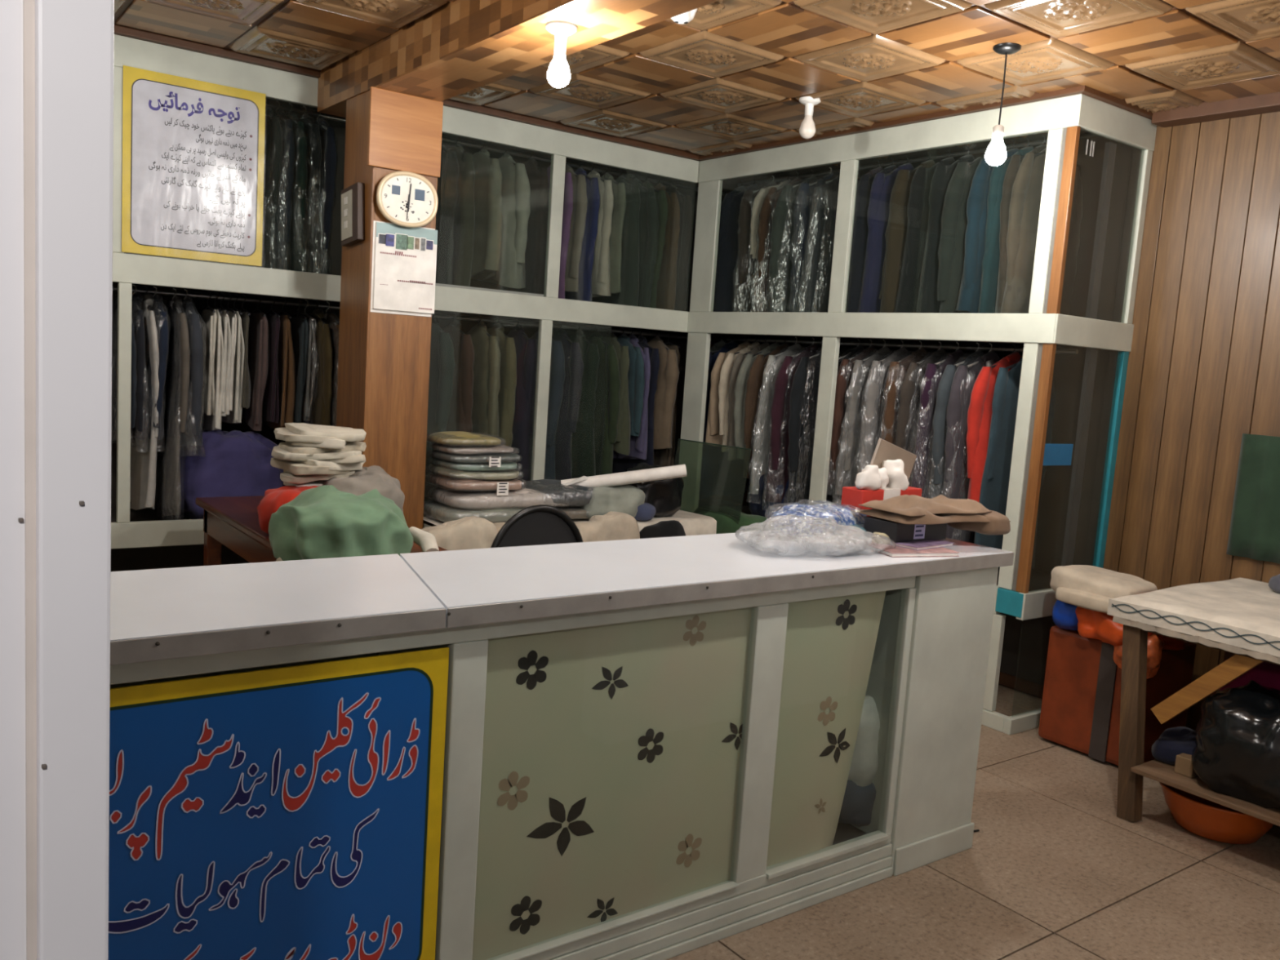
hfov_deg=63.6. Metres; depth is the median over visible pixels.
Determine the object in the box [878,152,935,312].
jacket
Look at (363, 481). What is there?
cloth
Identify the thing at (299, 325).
trousers
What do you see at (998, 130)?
socket
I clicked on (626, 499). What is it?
cloth
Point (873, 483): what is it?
tissue box
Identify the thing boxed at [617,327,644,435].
shirt
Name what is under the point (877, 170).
jacket
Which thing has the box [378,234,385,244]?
print
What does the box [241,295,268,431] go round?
jacket
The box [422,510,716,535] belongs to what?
table cloth
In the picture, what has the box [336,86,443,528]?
column
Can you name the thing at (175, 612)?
countertop
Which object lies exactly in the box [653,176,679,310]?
shirt
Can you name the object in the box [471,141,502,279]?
shirt
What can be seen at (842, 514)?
bag
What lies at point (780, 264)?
jacket
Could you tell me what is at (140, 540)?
shelving unit
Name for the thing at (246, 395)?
trousers
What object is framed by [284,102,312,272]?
jacket
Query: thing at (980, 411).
jacket
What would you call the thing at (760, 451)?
jacket
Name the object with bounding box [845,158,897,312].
jacket
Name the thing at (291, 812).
shop sign
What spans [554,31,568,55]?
socket
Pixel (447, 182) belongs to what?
jacket
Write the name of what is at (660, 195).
shirt
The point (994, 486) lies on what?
jacket
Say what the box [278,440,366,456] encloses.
folded cloth
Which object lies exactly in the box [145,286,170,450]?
jacket
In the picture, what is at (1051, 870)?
floor
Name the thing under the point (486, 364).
shirt
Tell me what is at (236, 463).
cloth bundle
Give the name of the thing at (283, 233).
jacket
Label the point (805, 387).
jacket
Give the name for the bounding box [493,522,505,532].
cloth bundle
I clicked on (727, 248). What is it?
jacket
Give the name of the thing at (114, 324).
jacket
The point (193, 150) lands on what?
poster
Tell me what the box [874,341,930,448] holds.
jacket
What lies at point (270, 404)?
trousers
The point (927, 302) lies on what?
jacket
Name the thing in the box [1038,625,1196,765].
trunk
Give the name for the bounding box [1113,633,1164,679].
bag
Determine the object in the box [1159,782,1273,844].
plastic basin
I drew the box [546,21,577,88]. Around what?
light bulb
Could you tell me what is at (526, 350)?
coat
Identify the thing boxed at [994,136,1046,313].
jacket
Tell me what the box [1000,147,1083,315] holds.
jacket
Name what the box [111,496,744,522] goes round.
shelf
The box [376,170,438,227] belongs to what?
wall clock
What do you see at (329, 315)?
jacket
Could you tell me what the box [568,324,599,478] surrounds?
coat
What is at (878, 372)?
jacket
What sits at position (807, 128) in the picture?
light bulb
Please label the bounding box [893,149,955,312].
jacket
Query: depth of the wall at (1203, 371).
4.37 m
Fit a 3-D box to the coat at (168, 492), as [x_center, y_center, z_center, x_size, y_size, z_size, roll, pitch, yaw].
[-2.189,-0.356,4.798,0.127,1.062,0.517,-1,8,-36]
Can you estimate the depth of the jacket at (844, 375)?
5.31 m
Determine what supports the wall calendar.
attached to the column
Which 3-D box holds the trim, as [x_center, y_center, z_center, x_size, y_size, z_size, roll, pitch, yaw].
[0.564,0.221,1.184,2.212,2.360,0.185,-1,8,-36]
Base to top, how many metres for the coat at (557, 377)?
1.041 m
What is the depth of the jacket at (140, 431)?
4.50 m
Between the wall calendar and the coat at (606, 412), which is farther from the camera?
the coat at (606, 412)
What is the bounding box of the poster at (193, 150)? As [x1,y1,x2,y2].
[121,65,266,266]
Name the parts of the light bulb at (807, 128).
bulb glass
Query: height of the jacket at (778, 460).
0.968 m
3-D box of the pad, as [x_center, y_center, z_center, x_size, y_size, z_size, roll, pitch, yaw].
[2.425,0.530,3.494,0.954,0.102,1.235,-1,8,-36]
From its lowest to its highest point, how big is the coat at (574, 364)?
1.059 m
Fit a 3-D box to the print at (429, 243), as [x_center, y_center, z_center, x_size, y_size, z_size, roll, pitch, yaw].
[-0.893,-0.997,4.382,0.030,0.037,0.001,-1,8,-36]
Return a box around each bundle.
[179,430,285,519]
[421,515,497,550]
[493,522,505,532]
[574,511,639,542]
[693,505,773,533]
[838,779,875,826]
[847,695,879,786]
[1151,726,1195,764]
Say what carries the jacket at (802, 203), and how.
hanging from the display cabinet
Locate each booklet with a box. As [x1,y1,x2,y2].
[858,542,959,557]
[888,539,953,550]
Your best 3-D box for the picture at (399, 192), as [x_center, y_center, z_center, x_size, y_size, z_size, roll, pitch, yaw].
[-0.958,-1.187,4.270,0.145,0.045,0.001,-1,8,-36]
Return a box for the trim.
[17,0,114,959]
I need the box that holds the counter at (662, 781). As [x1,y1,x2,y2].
[110,567,998,959]
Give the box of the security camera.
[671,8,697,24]
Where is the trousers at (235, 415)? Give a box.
[221,293,244,423]
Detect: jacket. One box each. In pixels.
[111,294,137,443]
[130,284,149,452]
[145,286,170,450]
[160,288,206,457]
[238,99,284,269]
[241,295,268,431]
[266,297,295,428]
[271,100,295,270]
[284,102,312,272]
[297,106,328,274]
[301,300,332,426]
[312,112,337,274]
[320,301,339,426]
[426,314,455,450]
[435,141,458,284]
[447,136,475,286]
[501,151,548,294]
[564,158,587,292]
[591,168,640,306]
[601,326,631,455]
[628,172,659,307]
[647,330,679,448]
[666,178,694,311]
[698,334,748,498]
[713,178,760,311]
[713,180,746,307]
[731,175,777,311]
[743,336,790,479]
[746,337,804,502]
[750,172,803,311]
[761,337,822,511]
[766,169,817,311]
[782,346,842,505]
[786,167,835,312]
[795,173,839,312]
[808,338,863,505]
[826,339,876,494]
[831,339,893,504]
[835,160,883,301]
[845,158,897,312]
[853,340,910,484]
[857,155,914,312]
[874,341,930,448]
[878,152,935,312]
[892,341,948,486]
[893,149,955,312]
[907,342,966,497]
[915,146,974,312]
[924,342,983,498]
[937,143,990,313]
[938,342,999,543]
[955,140,1018,313]
[965,343,1021,502]
[973,356,1055,568]
[977,137,1034,313]
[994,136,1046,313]
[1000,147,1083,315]
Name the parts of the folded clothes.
leg, leg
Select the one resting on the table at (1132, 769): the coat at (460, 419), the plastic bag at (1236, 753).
the plastic bag at (1236, 753)
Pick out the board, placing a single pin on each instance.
(353, 197)
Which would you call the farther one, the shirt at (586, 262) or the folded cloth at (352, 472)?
the shirt at (586, 262)
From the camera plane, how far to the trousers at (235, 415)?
4.85 m
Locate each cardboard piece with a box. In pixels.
[870,437,916,480]
[1173,752,1197,777]
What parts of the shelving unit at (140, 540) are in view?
post, post, rail, rail, header rail, hanging rod, hanging rod, post, post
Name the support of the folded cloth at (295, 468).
on the folded cloth at (352, 472)
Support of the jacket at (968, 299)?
hanging from the display cabinet
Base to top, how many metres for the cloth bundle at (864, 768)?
0.341 m
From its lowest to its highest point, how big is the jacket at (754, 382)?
0.841 m
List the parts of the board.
plate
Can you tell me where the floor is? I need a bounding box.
[666,683,1279,959]
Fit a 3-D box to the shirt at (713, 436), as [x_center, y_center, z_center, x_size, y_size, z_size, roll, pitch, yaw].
[0.611,-0.532,6.218,0.496,0.674,0.129,-1,8,-36]
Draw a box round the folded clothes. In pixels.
[850,494,1010,534]
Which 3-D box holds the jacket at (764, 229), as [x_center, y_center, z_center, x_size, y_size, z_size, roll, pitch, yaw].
[0.850,-1.300,5.861,0.521,0.877,0.168,-1,8,-36]
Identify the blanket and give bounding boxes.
[1049,564,1157,613]
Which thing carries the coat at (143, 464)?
hanging from the shelving unit at (140, 540)
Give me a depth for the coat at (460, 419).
5.48 m
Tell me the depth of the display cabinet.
4.70 m
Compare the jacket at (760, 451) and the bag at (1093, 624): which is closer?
the bag at (1093, 624)
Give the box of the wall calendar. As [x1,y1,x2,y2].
[370,220,437,316]
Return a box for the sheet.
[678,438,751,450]
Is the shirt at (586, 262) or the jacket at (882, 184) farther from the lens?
the shirt at (586, 262)
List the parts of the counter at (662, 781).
panel, rail, sill, rail, skirting moulding, skirting moulding, skirting moulding, sill, skirting, panel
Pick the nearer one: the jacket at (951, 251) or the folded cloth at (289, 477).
the folded cloth at (289, 477)
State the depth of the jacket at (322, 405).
5.02 m
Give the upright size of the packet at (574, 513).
0.071 m
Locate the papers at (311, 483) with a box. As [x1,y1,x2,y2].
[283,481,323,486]
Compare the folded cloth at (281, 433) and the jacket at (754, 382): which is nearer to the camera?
the folded cloth at (281, 433)
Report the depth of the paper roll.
4.89 m
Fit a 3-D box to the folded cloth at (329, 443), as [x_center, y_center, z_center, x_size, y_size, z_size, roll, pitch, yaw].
[-1.210,-0.144,3.853,0.222,0.055,0.252,2,7,-14]
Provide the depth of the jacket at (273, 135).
4.75 m
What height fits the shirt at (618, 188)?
0.739 m
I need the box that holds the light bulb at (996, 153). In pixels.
[985,42,1021,165]
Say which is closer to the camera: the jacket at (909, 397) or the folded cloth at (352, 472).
the folded cloth at (352, 472)
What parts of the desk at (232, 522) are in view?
leg, drawer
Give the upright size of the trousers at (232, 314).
0.568 m
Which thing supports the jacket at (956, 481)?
hanging from the display cabinet
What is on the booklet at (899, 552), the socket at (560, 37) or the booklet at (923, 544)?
the booklet at (923, 544)
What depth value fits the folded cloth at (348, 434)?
3.81 m
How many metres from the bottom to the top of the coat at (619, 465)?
1.059 m
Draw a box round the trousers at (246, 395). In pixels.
[238,293,250,408]
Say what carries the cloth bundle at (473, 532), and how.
on the table cloth at (693, 524)
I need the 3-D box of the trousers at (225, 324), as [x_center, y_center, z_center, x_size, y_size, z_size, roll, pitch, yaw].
[-1.997,-0.598,4.891,0.060,0.579,0.271,-1,8,-36]
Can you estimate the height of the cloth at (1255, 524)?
0.500 m
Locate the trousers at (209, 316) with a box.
[200,291,217,415]
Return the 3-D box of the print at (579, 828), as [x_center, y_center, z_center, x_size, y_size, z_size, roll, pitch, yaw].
[0.000,0.729,2.523,0.726,0.720,0.001,-1,8,-36]
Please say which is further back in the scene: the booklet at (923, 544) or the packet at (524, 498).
the packet at (524, 498)
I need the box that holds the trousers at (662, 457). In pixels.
[653,331,680,466]
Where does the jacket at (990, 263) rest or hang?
hanging from the display cabinet
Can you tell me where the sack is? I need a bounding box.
[1217,661,1279,690]
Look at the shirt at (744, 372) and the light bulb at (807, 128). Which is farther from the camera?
the shirt at (744, 372)
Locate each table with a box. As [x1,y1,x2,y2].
[422,520,435,526]
[1116,623,1279,826]
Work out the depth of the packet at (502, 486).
4.55 m
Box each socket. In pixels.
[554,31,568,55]
[804,103,813,115]
[991,124,1004,137]
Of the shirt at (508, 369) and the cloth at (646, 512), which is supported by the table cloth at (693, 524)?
the cloth at (646, 512)
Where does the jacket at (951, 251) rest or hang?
hanging from the display cabinet
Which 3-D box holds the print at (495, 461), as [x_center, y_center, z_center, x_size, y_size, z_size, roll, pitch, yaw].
[-0.635,-0.080,4.526,0.040,0.044,0.001,-1,8,-36]
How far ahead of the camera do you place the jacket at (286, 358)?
4.99 m
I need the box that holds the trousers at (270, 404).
[262,296,279,422]
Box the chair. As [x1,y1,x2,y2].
[490,504,582,547]
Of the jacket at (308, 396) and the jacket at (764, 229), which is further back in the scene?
the jacket at (764, 229)
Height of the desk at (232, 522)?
0.782 m
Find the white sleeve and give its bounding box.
[408,526,439,551]
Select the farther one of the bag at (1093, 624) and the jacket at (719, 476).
the jacket at (719, 476)
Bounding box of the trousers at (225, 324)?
[218,292,231,416]
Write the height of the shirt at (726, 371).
0.690 m
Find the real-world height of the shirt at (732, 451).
0.743 m
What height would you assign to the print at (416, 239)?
0.046 m
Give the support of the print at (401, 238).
attached to the wall calendar
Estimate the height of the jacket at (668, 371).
0.746 m
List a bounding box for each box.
[840,458,921,516]
[863,515,946,542]
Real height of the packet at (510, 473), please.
0.049 m
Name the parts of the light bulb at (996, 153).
bulb glass, cord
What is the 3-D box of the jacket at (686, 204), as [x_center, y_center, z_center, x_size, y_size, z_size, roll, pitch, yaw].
[0.159,-1.421,6.366,0.148,0.848,0.502,-1,8,-36]
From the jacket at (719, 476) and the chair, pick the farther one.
the jacket at (719, 476)
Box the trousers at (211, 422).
[202,291,223,431]
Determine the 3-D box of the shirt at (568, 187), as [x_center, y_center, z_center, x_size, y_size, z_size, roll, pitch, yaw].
[-0.526,-1.403,5.850,0.104,0.852,0.461,-1,8,-36]
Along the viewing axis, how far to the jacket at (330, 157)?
4.88 m
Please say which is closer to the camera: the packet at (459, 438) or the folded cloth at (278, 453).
the folded cloth at (278, 453)
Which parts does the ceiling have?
cornice, cornice, cornice, cornice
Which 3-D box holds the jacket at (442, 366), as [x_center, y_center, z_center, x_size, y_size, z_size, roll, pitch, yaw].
[-1.136,-0.535,5.533,0.185,0.739,0.500,-1,8,-36]
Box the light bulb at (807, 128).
[799,96,820,138]
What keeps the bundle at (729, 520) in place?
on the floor
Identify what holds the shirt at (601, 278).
hanging from the shelving unit at (140, 540)
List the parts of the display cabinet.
post, post, post, rail, post, rail, header rail, hanging rod, hanging rod, post, rail, post, rail, rail, post, tape strip, rail, post, post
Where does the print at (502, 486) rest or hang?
attached to the packet at (502, 486)
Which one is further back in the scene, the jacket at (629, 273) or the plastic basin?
the jacket at (629, 273)
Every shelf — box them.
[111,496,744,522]
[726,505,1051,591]
[1130,759,1279,826]
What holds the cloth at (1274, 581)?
on the pad
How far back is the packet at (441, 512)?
4.54 m
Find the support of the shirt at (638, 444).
hanging from the shelving unit at (140, 540)
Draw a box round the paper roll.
[560,464,686,487]
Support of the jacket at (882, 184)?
hanging from the display cabinet
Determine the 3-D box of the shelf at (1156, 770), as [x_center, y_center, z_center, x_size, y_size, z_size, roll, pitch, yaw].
[2.354,1.064,3.508,0.920,0.015,0.920,-1,8,-36]
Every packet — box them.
[423,499,525,523]
[424,472,526,495]
[425,463,524,479]
[426,431,506,447]
[426,448,522,466]
[427,484,572,510]
[428,442,519,454]
[428,457,522,471]
[521,479,595,507]
[557,506,587,519]
[846,523,871,540]
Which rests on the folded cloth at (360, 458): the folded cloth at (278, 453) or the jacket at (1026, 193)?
the folded cloth at (278, 453)
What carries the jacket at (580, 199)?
hanging from the shelving unit at (140, 540)
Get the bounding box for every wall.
[0,0,26,959]
[710,111,1279,730]
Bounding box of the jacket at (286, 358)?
[266,297,295,428]
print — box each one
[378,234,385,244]
[386,234,394,246]
[395,233,407,249]
[407,236,413,249]
[414,237,419,249]
[420,238,425,250]
[426,240,433,249]
[490,457,499,466]
[497,615,706,867]
[498,482,506,493]
[509,649,742,934]
[814,696,837,814]
[818,599,857,764]
[915,524,924,536]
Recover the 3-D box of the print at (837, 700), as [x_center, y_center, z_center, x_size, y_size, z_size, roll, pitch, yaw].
[0.573,0.574,2.925,0.139,0.485,0.009,-2,9,-40]
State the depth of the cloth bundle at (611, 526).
4.72 m
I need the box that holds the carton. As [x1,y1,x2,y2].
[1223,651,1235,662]
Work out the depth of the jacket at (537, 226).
5.61 m
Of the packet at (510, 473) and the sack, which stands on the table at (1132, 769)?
the sack
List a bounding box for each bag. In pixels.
[626,462,684,517]
[735,514,895,557]
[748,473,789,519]
[764,498,866,542]
[1052,600,1078,630]
[1075,606,1185,650]
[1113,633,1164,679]
[1191,680,1279,809]
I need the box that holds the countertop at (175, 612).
[110,530,1013,665]
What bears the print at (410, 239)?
attached to the wall calendar
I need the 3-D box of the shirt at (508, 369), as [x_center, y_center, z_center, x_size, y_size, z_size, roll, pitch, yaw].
[-0.827,-0.520,5.785,0.151,0.788,0.492,-1,8,-36]
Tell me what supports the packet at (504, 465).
on the packet at (510, 473)
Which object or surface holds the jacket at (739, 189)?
hanging from the display cabinet
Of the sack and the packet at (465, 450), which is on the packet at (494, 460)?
the packet at (465, 450)
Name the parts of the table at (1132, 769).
leg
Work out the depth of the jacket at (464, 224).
5.32 m
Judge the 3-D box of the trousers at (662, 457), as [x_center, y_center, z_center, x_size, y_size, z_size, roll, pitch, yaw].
[0.152,-0.416,6.516,0.090,1.035,0.270,-1,8,-36]
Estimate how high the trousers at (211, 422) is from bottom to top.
0.655 m
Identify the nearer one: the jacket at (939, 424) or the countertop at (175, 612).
the countertop at (175, 612)
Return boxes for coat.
[129,285,159,510]
[154,288,190,519]
[424,312,474,499]
[506,318,537,482]
[528,330,565,479]
[551,321,583,479]
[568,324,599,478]
[586,324,621,475]
[612,328,659,473]
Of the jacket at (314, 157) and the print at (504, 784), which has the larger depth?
the jacket at (314, 157)
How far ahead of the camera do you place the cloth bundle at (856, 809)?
3.14 m
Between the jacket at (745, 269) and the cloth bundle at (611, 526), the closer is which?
the cloth bundle at (611, 526)
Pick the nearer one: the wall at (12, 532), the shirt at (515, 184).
the wall at (12, 532)
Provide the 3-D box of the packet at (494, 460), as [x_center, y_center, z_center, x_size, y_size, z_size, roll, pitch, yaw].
[-0.739,-0.106,4.653,0.389,0.056,0.334,-1,8,-36]
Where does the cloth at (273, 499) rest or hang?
on the desk at (232, 522)
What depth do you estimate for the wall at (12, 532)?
0.43 m
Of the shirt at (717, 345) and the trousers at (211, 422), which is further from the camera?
the shirt at (717, 345)
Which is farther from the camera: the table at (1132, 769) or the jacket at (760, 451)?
the jacket at (760, 451)
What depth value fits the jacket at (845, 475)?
5.27 m
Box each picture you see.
[391,184,425,200]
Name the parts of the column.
panel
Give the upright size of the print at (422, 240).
0.051 m
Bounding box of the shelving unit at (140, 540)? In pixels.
[111,34,744,571]
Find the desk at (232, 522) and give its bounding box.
[195,495,448,565]
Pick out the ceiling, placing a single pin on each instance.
(731, 80)
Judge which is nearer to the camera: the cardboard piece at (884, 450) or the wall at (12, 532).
the wall at (12, 532)
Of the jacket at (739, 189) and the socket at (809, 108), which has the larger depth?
the jacket at (739, 189)
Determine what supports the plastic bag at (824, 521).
on the countertop at (175, 612)
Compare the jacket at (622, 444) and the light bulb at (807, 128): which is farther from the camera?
the jacket at (622, 444)
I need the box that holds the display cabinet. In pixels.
[678,93,1156,734]
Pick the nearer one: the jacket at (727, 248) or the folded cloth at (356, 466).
the folded cloth at (356, 466)
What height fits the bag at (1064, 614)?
0.169 m
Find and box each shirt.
[466,315,500,438]
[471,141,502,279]
[477,146,530,288]
[486,316,516,446]
[546,164,573,298]
[564,160,599,302]
[586,163,613,297]
[600,165,626,293]
[613,328,650,459]
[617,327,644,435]
[642,173,667,308]
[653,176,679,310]
[705,335,751,446]
[709,334,726,355]
[718,335,759,452]
[727,336,770,460]
[733,336,779,459]
[749,173,791,258]
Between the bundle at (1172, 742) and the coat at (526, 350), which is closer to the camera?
the bundle at (1172, 742)
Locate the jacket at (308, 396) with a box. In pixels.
[298,299,318,424]
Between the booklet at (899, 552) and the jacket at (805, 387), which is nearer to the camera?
the booklet at (899, 552)
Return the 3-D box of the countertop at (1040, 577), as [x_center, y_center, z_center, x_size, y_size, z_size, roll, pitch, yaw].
[1.167,0.341,5.530,0.565,0.030,2.372,-1,8,-36]
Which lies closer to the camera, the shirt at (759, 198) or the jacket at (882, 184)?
the jacket at (882, 184)
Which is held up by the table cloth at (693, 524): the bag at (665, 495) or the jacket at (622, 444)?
the bag at (665, 495)
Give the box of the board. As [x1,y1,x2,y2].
[341,182,364,246]
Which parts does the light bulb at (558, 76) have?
bulb glass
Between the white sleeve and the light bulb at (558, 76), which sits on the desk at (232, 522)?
the white sleeve
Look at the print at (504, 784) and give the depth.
2.55 m
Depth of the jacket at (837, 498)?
5.44 m
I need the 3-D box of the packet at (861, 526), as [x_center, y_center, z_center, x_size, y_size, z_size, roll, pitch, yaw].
[0.749,0.159,3.298,0.261,0.056,0.132,-1,8,-36]
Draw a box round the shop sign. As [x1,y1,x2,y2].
[108,647,448,959]
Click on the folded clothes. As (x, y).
(967, 514)
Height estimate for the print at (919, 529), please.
0.034 m
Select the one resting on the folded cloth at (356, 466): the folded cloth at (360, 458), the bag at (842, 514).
the folded cloth at (360, 458)
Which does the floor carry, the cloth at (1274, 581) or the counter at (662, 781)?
the counter at (662, 781)
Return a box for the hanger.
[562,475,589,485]
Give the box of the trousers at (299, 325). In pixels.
[288,298,308,422]
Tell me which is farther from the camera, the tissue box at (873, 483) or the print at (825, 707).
the tissue box at (873, 483)
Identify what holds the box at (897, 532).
on the booklet at (923, 544)
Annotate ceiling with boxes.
[114,0,1279,179]
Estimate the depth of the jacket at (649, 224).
6.03 m
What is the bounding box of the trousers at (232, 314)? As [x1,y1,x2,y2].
[225,293,236,414]
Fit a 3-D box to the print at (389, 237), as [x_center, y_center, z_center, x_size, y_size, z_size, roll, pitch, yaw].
[-1.036,-0.994,4.277,0.036,0.048,0.001,-1,8,-36]
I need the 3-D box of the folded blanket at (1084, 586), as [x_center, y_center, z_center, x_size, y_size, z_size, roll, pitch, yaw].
[1.868,0.439,4.181,0.338,0.139,0.366,-1,8,-36]
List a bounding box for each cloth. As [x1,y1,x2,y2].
[257,485,319,533]
[268,484,413,560]
[270,457,351,475]
[271,445,361,461]
[273,427,341,444]
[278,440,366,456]
[280,472,349,484]
[283,469,355,475]
[284,422,366,441]
[285,438,346,448]
[291,454,365,463]
[298,459,364,471]
[314,465,404,512]
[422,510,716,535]
[579,484,645,519]
[634,502,655,520]
[639,520,685,538]
[1226,433,1279,564]
[1268,573,1279,593]
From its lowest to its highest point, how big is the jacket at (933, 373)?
1.071 m
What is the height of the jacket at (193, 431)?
0.789 m
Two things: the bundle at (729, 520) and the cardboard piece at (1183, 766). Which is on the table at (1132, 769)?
the cardboard piece at (1183, 766)
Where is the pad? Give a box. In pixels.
[1106,577,1279,663]
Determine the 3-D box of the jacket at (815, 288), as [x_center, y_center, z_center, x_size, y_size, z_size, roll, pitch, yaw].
[1.074,-1.257,5.564,0.528,0.864,0.174,-1,8,-36]
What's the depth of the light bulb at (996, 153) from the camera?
3.70 m
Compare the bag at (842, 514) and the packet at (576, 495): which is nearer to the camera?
the bag at (842, 514)
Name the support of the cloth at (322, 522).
on the desk at (232, 522)

